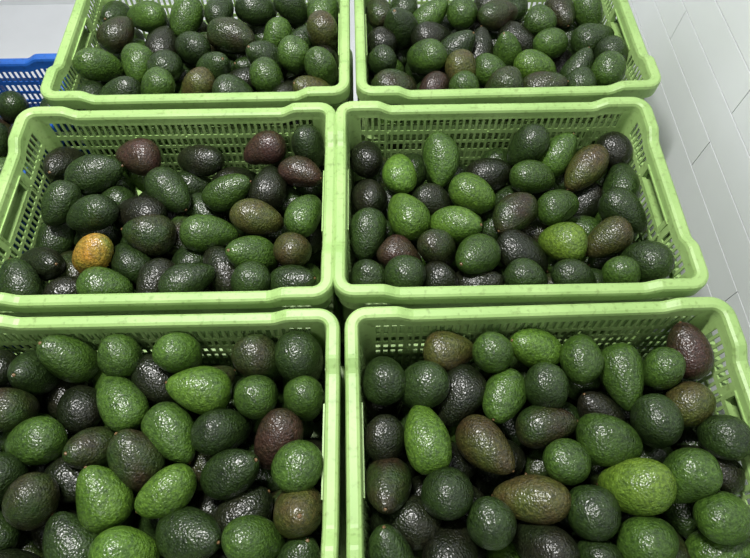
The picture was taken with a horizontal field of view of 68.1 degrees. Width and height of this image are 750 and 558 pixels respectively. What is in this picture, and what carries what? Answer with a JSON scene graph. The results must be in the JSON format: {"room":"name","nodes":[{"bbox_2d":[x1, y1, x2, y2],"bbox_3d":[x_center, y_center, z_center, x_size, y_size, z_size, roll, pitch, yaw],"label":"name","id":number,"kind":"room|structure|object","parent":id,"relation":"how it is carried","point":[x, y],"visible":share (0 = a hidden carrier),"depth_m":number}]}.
{"room":"supermarket produce section","nodes":[
{"label":"supermarket produce section","id":0,"kind":"room"},
{"bbox_2d":[0,0,350,4],"bbox_3d":[-0.999,-1.790,1.072,3.490,2.700,0.100,-1,62,-1],"label":"wall","id":1,"kind":"structure","parent":0,"point":[2,2],"depth_m":2.23},
{"bbox_2d":[0,0,535,102],"bbox_3d":[-0.955,0.699,1.334,3.490,0.100,4.250,-1,62,-1],"label":"floor","id":2,"kind":"structure","parent":0,"point":[26,31],"depth_m":2.16},
{"bbox_3d":[-0.370,0.115,1.458,0.603,0.227,0.417,-1,62,-1],"label":"plastic crate","id":3,"kind":"object","parent":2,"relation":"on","visible":0},
{"bbox_2d":[204,300,343,365],"bbox_3d":[-0.370,0.008,1.258,0.603,0.227,0.417,-1,62,-1],"label":"plastic crate","id":4,"kind":"object","parent":3,"relation":"on","point":[342,346],"visible":0.02,"depth_m":1.21},
{"bbox_2d":[0,102,338,350],"bbox_3d":[-0.370,-0.098,1.059,0.603,0.227,0.417,-1,62,-1],"label":"plastic crate","id":5,"kind":"object","parent":4,"relation":"on","point":[16,186],"visible":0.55,"depth_m":1.03},
{"bbox_2d":[0,124,324,327],"bbox_3d":[-0.371,-0.096,1.061,0.559,0.217,0.374,-1,62,-1],"label":"avocados","id":6,"kind":"object","parent":5,"relation":"in","point":[241,229],"visible":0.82,"depth_m":0.99},
{"bbox_3d":[-0.355,-0.272,1.663,0.603,0.227,0.417,-1,62,-1],"label":"plastic crate","id":7,"kind":"object","parent":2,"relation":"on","visible":0},
{"bbox_2d":[210,49,353,177],"bbox_3d":[-0.355,-0.378,1.464,0.603,0.227,0.417,-1,62,-1],"label":"plastic crate","id":8,"kind":"object","parent":7,"relation":"on","point":[211,176],"visible":0.03,"depth_m":1.42},
{"bbox_2d":[40,0,350,169],"bbox_3d":[-0.355,-0.484,1.264,0.603,0.227,0.417,-1,62,-1],"label":"plastic crate","id":9,"kind":"object","parent":8,"relation":"on","point":[76,37],"visible":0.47,"depth_m":1.10},
{"bbox_2d":[72,0,338,154],"bbox_3d":[-0.356,-0.484,1.258,0.563,0.230,0.370,-1,62,-1],"label":"avocados","id":10,"kind":"object","parent":9,"relation":"in","point":[180,53],"visible":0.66,"depth_m":1.18},
{"bbox_3d":[0.258,-0.285,1.670,0.603,0.227,0.417,-2,62,-1],"label":"plastic crate","id":11,"kind":"object","parent":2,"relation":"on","visible":0},
{"bbox_3d":[0.258,-0.391,1.471,0.603,0.227,0.417,-2,62,-1],"label":"plastic crate","id":12,"kind":"object","parent":11,"relation":"on","visible":0},
{"bbox_2d":[354,0,660,163],"bbox_3d":[0.258,-0.497,1.271,0.603,0.227,0.417,-2,62,-1],"label":"plastic crate","id":13,"kind":"object","parent":12,"relation":"on","point":[625,26],"visible":0.36,"depth_m":1.10},
{"bbox_2d":[366,0,627,148],"bbox_3d":[0.260,-0.497,1.268,0.560,0.226,0.370,-2,62,-1],"label":"avocados","id":14,"kind":"object","parent":13,"relation":"in","point":[478,44],"visible":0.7,"depth_m":1.19},
{"bbox_3d":[0.230,0.102,1.465,0.603,0.227,0.417,-1,62,-1],"label":"plastic crate","id":15,"kind":"object","parent":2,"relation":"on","visible":0},
{"bbox_2d":[341,303,602,356],"bbox_3d":[0.230,-0.004,1.265,0.603,0.227,0.417,-1,62,-1],"label":"plastic crate","id":16,"kind":"object","parent":15,"relation":"on","point":[342,335],"visible":0.02,"depth_m":1.09},
{"bbox_2d":[333,97,708,343],"bbox_3d":[0.230,-0.111,1.065,0.603,0.227,0.417,-1,62,-1],"label":"plastic crate","id":17,"kind":"object","parent":16,"relation":"on","point":[666,213],"visible":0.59,"depth_m":1.02},
{"bbox_2d":[349,123,674,325],"bbox_3d":[0.230,-0.106,1.067,0.558,0.217,0.366,-1,62,-1],"label":"avocados","id":18,"kind":"object","parent":17,"relation":"in","point":[582,210],"visible":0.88,"depth_m":0.99},
{"bbox_3d":[-0.351,0.497,1.254,0.603,0.227,0.417,-1,62,-1],"label":"plastic crate","id":19,"kind":"object","parent":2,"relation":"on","visible":0},
{"bbox_2d":[341,364,345,557],"bbox_3d":[-0.351,0.391,1.055,0.603,0.227,0.417,-1,62,-1],"label":"plastic crate","id":20,"kind":"object","parent":19,"relation":"on","point":[343,368],"visible":0.04,"depth_m":0.97},
{"bbox_2d":[0,308,343,557],"bbox_3d":[-0.351,0.285,0.855,0.603,0.227,0.417,-1,62,-1],"label":"plastic crate","id":21,"kind":"object","parent":20,"relation":"on","point":[223,328],"visible":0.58,"depth_m":0.86},
{"bbox_2d":[0,330,324,557],"bbox_3d":[-0.351,0.283,0.851,0.560,0.229,0.376,-1,62,-1],"label":"avocados","id":22,"kind":"object","parent":21,"relation":"in","point":[168,429],"visible":0.99,"depth_m":0.79},
{"bbox_3d":[0.261,0.483,1.262,0.603,0.227,0.417,-2,62,-1],"label":"plastic crate","id":23,"kind":"object","parent":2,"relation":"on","visible":0},
{"bbox_3d":[0.261,0.376,1.063,0.603,0.227,0.417,-2,62,-1],"label":"plastic crate","id":24,"kind":"object","parent":23,"relation":"on","visible":0},
{"bbox_2d":[344,297,749,557],"bbox_3d":[0.261,0.270,0.863,0.603,0.227,0.417,-2,62,-1],"label":"plastic crate","id":25,"kind":"object","parent":24,"relation":"on","point":[708,314],"visible":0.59,"depth_m":0.86},
{"bbox_2d":[362,321,749,557],"bbox_3d":[0.261,0.270,0.860,0.560,0.227,0.372,-2,62,-1],"label":"avocados","id":26,"kind":"object","parent":25,"relation":"in","point":[620,450],"visible":1,"depth_m":0.79},
{"bbox_3d":[-0.975,0.112,1.508,0.595,0.144,0.850,-1,62,-1],"label":"wooden pallet","id":27,"kind":"object","parent":2,"relation":"on","visible":0},
{"bbox_3d":[-0.975,-0.160,1.443,0.603,0.227,0.417,-1,62,-1],"label":"plastic crate","id":28,"kind":"object","parent":27,"relation":"on","visible":0},
{"bbox_2d":[0,53,90,244],"bbox_3d":[-0.975,-0.267,1.243,0.603,0.227,0.417,-1,62,-1],"label":"plastic crate","id":29,"kind":"object","parent":28,"relation":"on","point":[43,61],"visible":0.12,"depth_m":1.25},
{"bbox_2d":[0,90,76,243],"bbox_3d":[-0.975,-0.259,1.255,0.559,0.197,0.378,-1,62,-1],"label":"avocados","id":30,"kind":"object","parent":29,"relation":"in","point":[12,103],"visible":0.06,"depth_m":1.27},
{"bbox_3d":[-0.967,0.210,1.245,0.603,0.227,0.417,-1,62,-1],"label":"plastic crate","id":31,"kind":"object","parent":27,"relation":"on","visible":0},
{"bbox_2d":[3,220,31,352],"bbox_3d":[-0.967,0.104,1.046,0.603,0.227,0.417,-1,62,-1],"label":"plastic crate","id":32,"kind":"object","parent":31,"relation":"on","point":[22,221],"visible":0.02,"depth_m":1.06},
{"bbox_2d":[535,0,749,504],"bbox_3d":[0.739,0.011,0.115,0.100,2.700,4.050,-1,62,-1],"label":"wall","id":33,"kind":"structure","parent":0,"point":[700,49],"depth_m":1.12}
]}

